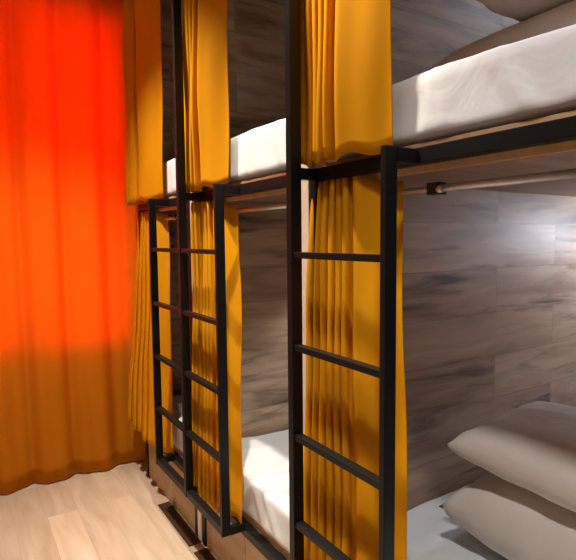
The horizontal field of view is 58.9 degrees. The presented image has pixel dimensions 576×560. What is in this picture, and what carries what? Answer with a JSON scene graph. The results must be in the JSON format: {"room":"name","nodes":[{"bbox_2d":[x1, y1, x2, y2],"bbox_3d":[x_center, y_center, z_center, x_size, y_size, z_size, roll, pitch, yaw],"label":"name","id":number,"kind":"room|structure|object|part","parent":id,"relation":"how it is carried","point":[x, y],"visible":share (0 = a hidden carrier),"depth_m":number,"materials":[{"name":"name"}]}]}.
{"room":"dormitory","nodes":[
{"label":"dormitory","id":0,"kind":"room"},
{"bbox_2d":[0,461,217,559],"bbox_3d":[0.282,1.553,1.239,4.750,0.100,6.180,-3,5,-33],"label":"floor","id":1,"kind":"structure","parent":0,"point":[115,513],"depth_m":2.92,"materials":[{"name":"brown wood"}]},
{"bbox_2d":[138,196,197,536],"bbox_3d":[0.144,0.385,3.612,2.095,1.850,0.895,-3,5,-33],"label":"bunk bed","id":2,"kind":"object","parent":1,"relation":"on","point":[167,486],"visible":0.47,"depth_m":3.00,"materials":[{"name":"brown wood"}]},
{"bbox_3d":[-0.952,0.420,3.420,0.040,1.832,0.035,-3,5,-33],"label":"frame post","id":3,"kind":"part","parent":2,"relation":"part of","materials":[{"name":"black metal"}]},
{"bbox_3d":[-0.825,1.206,3.293,0.020,0.276,0.406,-3,5,-33],"label":"drawer","id":4,"kind":"part","parent":2,"relation":"part of","materials":[{"name":"brown wood"}]},
{"bbox_3d":[-0.728,-0.444,2.988,0.040,0.040,0.825,-3,5,-33],"label":"rail","id":5,"kind":"part","parent":2,"relation":"part of","materials":[{"name":"black metal"}]},
{"bbox_2d":[158,158,175,198],"bbox_3d":[0.133,-0.647,3.534,2.061,0.213,0.825,-3,5,-33],"label":"mattress","id":6,"kind":"object","parent":2,"relation":"on","point":[169,171],"visible":0.04,"depth_m":2.92,"materials":[{"name":"white fabric"}]},
{"bbox_2d":[164,215,176,220],"bbox_3d":[-0.693,-0.385,3.015,0.049,0.104,0.883,-3,5,-31],"label":"curtain rod","id":7,"kind":"object","parent":2,"relation":"attached to","point":[174,217],"visible":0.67,"depth_m":2.96,"materials":[{"name":"silver metal"}]},
{"bbox_2d":[127,211,173,452],"bbox_3d":[-0.874,0.285,3.230,0.162,1.441,0.740,-3,5,-33],"label":"curtain","id":8,"kind":"object","parent":7,"relation":"hanging from","point":[141,386],"visible":0.78,"depth_m":3.19,"materials":[{"name":"yellow fabric"}]},
{"bbox_3d":[-0.714,1.057,3.109,0.040,0.037,0.825,-3,5,-33],"label":"rail","id":9,"kind":"part","parent":2,"relation":"part of","materials":[{"name":"black metal"}]},
{"bbox_2d":[172,393,191,452],"bbox_3d":[0.147,0.853,3.655,2.063,0.202,0.825,-3,5,-33],"label":"mattress","id":10,"kind":"object","parent":2,"relation":"on","point":[176,399],"visible":0.02,"depth_m":3.08,"materials":[{"name":"white fabric"}]},
{"bbox_3d":[-0.603,1.231,2.948,0.020,0.276,0.406,-3,5,-33],"label":"drawer","id":11,"kind":"part","parent":2,"relation":"part of","materials":[{"name":"brown wood"}]},
{"bbox_3d":[-0.487,0.474,2.699,0.040,1.832,0.035,-3,5,-33],"label":"frame post","id":12,"kind":"part","parent":2,"relation":"part of","materials":[{"name":"black metal"}]},
{"bbox_2d":[158,501,200,546],"bbox_3d":[-0.622,1.375,2.897,0.074,0.006,0.500,-3,5,-33],"label":"floor strip","id":13,"kind":"object","parent":1,"relation":"on","point":[182,527],"visible":1,"depth_m":2.87,"materials":[{"name":"brown wood"}]},
{"bbox_2d":[194,548,216,559],"bbox_3d":[-0.315,1.410,2.421,0.074,0.006,0.505,-3,5,-33],"label":"floor strip","id":14,"kind":"object","parent":1,"relation":"on","point":[204,554],"visible":1,"depth_m":2.58,"materials":[{"name":"brown wood"}]},
{"bbox_2d":[195,172,289,559],"bbox_3d":[0.674,0.446,2.790,2.095,1.850,0.935,-3,5,-33],"label":"bunk bed","id":15,"kind":"object","parent":1,"relation":"on","point":[253,543],"visible":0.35,"depth_m":2.25,"materials":[{"name":"brown wood"}]},
{"bbox_2d":[148,0,244,537],"bbox_3d":[-0.492,-0.402,2.483,0.108,2.983,0.894,-3,5,-33],"label":"ladder","id":16,"kind":"object","parent":15,"relation":"attached to","point":[221,524],"visible":0.94,"depth_m":2.43,"materials":[{"name":"black metal"}]},
{"bbox_3d":[-0.433,0.480,2.615,0.040,1.832,0.035,-3,5,-33],"label":"frame post","id":17,"kind":"part","parent":15,"relation":"part of","materials":[{"name":"black metal"}]},
{"bbox_3d":[-0.300,1.266,2.480,0.020,0.276,0.426,-3,5,-33],"label":"drawer","id":18,"kind":"part","parent":15,"relation":"part of","materials":[{"name":"brown wood"}]},
{"bbox_3d":[-0.198,-0.383,2.166,0.040,0.040,0.865,-3,5,-33],"label":"rail","id":19,"kind":"part","parent":15,"relation":"part of","materials":[{"name":"black metal"}]},
{"bbox_2d":[205,118,285,187],"bbox_3d":[0.661,-0.583,2.711,2.066,0.208,0.865,-3,5,-33],"label":"mattress","id":20,"kind":"object","parent":15,"relation":"on","point":[258,152],"visible":0.07,"depth_m":2.05,"materials":[{"name":"white fabric"}]},
{"bbox_3d":[-0.067,1.293,2.118,0.020,0.276,0.426,-3,5,-33],"label":"drawer","id":21,"kind":"part","parent":15,"relation":"part of","materials":[{"name":"brown wood"}]},
{"bbox_3d":[-0.184,1.118,2.287,0.040,0.037,0.865,-3,5,-33],"label":"rail","id":22,"kind":"part","parent":15,"relation":"part of","materials":[{"name":"black metal"}]},
{"bbox_2d":[235,203,285,212],"bbox_3d":[-0.162,-0.323,2.193,0.055,0.104,0.923,-3,5,-33],"label":"curtain rod","id":23,"kind":"object","parent":15,"relation":"attached to","point":[282,205],"visible":0.2,"depth_m":2.10,"materials":[{"name":"silver metal"}]},
{"bbox_2d":[191,200,242,523],"bbox_3d":[-0.333,0.363,2.419,0.121,1.475,0.543,-3,5,-33],"label":"curtain","id":24,"kind":"object","parent":23,"relation":"hanging from","point":[204,346],"visible":0.81,"depth_m":2.42,"materials":[{"name":"yellow fabric"}]},
{"bbox_2d":[242,429,289,552],"bbox_3d":[0.675,0.914,2.832,2.068,0.202,0.865,-3,5,-33],"label":"mattress","id":25,"kind":"object","parent":15,"relation":"on","point":[265,458],"visible":0.09,"depth_m":2.26,"materials":[{"name":"white fabric"}]},
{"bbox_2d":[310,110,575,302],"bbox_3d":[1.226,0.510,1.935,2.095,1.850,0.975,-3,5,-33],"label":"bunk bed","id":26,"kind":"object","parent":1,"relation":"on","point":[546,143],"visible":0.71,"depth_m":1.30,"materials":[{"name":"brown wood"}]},
{"bbox_3d":[0.108,0.542,1.776,0.040,1.832,0.035,-3,5,-33],"label":"frame post","id":27,"kind":"part","parent":26,"relation":"part of","materials":[{"name":"black metal"}]},
{"bbox_2d":[284,0,417,559],"bbox_3d":[0.163,-0.327,1.469,0.108,2.983,0.460,-3,5,-33],"label":"ladder","id":28,"kind":"object","parent":26,"relation":"attached to","point":[391,155],"visible":1,"depth_m":1.56,"materials":[{"name":"black metal"}]},
{"bbox_3d":[0.354,-0.320,1.310,0.040,0.040,0.905,-3,5,-33],"label":"rail","id":29,"kind":"part","parent":26,"relation":"part of","materials":[{"name":"black metal"}]},
{"bbox_2d":[338,24,575,160],"bbox_3d":[1.217,-0.509,1.859,2.059,0.186,0.905,-3,5,-33],"label":"mattress","id":30,"kind":"object","parent":26,"relation":"on","point":[534,77],"visible":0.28,"depth_m":1.16,"materials":[{"name":"white fabric"}]},
{"bbox_2d":[425,0,575,71],"bbox_3d":[0.858,-0.664,1.494,0.534,0.200,0.730,-3,5,-33],"label":"pillow","id":31,"kind":"object","parent":30,"relation":"on","point":[564,15],"visible":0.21,"depth_m":1.41,"materials":[{"name":"white fabric"}]},
{"bbox_2d":[477,0,573,21],"bbox_3d":[0.983,-0.853,1.357,0.560,0.246,0.740,-4,6,-35],"label":"pillow","id":32,"kind":"object","parent":31,"relation":"on","point":[519,10],"visible":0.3,"depth_m":1.44,"materials":[{"name":"white fabric"}]},
{"bbox_2d":[407,483,507,559],"bbox_3d":[1.228,0.977,1.977,2.066,0.202,0.905,-3,5,-33],"label":"mattress","id":33,"kind":"object","parent":26,"relation":"on","point":[432,534],"visible":0.17,"depth_m":1.79,"materials":[{"name":"white fabric"}]},
{"bbox_2d":[438,472,575,559],"bbox_3d":[0.944,0.775,1.608,0.560,0.289,0.710,-4,6,-35],"label":"pillow","id":34,"kind":"object","parent":33,"relation":"on","point":[515,522],"visible":0.62,"depth_m":1.56,"materials":[{"name":"white fabric"}]},
{"bbox_2d":[443,401,575,511],"bbox_3d":[0.952,0.549,1.539,0.539,0.209,0.760,-4,6,-35],"label":"pillow","id":35,"kind":"object","parent":34,"relation":"on","point":[531,446],"visible":1,"depth_m":1.54,"materials":[{"name":"white fabric"}]},
{"bbox_2d":[397,168,575,195],"bbox_3d":[0.388,-0.260,1.337,0.050,0.104,0.963,-3,5,-31],"label":"curtain rod","id":36,"kind":"object","parent":26,"relation":"attached to","point":[434,188],"visible":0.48,"depth_m":1.20,"materials":[{"name":"silver metal"}]},
{"bbox_2d":[303,175,406,559],"bbox_3d":[0.213,0.425,1.580,0.122,1.475,0.505,-3,5,-33],"label":"curtain","id":37,"kind":"object","parent":36,"relation":"hanging from","point":[343,319],"visible":0.82,"depth_m":1.57,"materials":[{"name":"yellow fabric"}]},
{"bbox_3d":[0.390,-0.234,1.310,0.021,0.022,0.022,-3,5,-33],"label":"clip knob","id":38,"kind":"part","parent":36,"relation":"part of","materials":[{"name":"silver metal"}]},
{"bbox_2d":[159,0,191,395],"bbox_3d":[-0.094,-0.369,3.978,2.035,3.300,0.050,-3,5,-33],"label":"wall partition","id":39,"kind":"structure","parent":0,"point":[168,138],"depth_m":3.45,"materials":[{"name":"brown wood"}]},
{"bbox_2d":[190,0,288,542],"bbox_3d":[0.398,-0.308,3.155,2.100,3.300,0.050,-3,5,-33],"label":"wall partition","id":40,"kind":"structure","parent":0,"point":[255,28],"depth_m":2.77,"materials":[{"name":"grey wood"}]},
{"bbox_2d":[301,0,575,510],"bbox_3d":[0.939,-0.245,2.316,2.100,3.300,0.050,-3,5,-33],"label":"wall partition","id":41,"kind":"structure","parent":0,"point":[489,277],"depth_m":2.21,"materials":[{"name":"grey wood"}]},
{"bbox_3d":[0.250,-1.836,0.967,4.750,0.100,6.180,-3,5,-33],"label":"ceiling","id":42,"kind":"structure","parent":0,"visible":0},
{"bbox_2d":[0,0,145,494],"bbox_3d":[-2.060,-0.262,2.951,2.599,3.272,0.120,-3,5,-33],"label":"window curtain","id":43,"kind":"object","parent":42,"relation":"hanging from","point":[68,228],"visible":0.87,"depth_m":3.34,"materials":[{"name":"orange fabric"}]},
{"bbox_2d":[122,0,163,204],"bbox_3d":[-0.885,-1.201,3.064,0.062,1.460,0.655,-4,6,-34],"label":"curtain","id":44,"kind":"object","parent":42,"relation":"hanging from","point":[141,38],"visible":1,"depth_m":3.02,"materials":[{"name":"yellow fabric"}]},
{"bbox_2d":[181,0,228,192],"bbox_3d":[-0.386,-1.144,2.292,0.059,1.460,0.500,-4,6,-36],"label":"curtain","id":45,"kind":"object","parent":42,"relation":"hanging from","point":[204,22],"visible":0.92,"depth_m":2.27,"materials":[{"name":"yellow fabric"}]},
{"bbox_2d":[300,0,392,166],"bbox_3d":[0.148,-1.082,1.460,0.057,1.460,0.381,-4,6,-34],"label":"curtain","id":46,"kind":"object","parent":42,"relation":"hanging from","point":[346,45],"visible":0.98,"depth_m":1.45,"materials":[{"name":"yellow fabric"}]}
]}

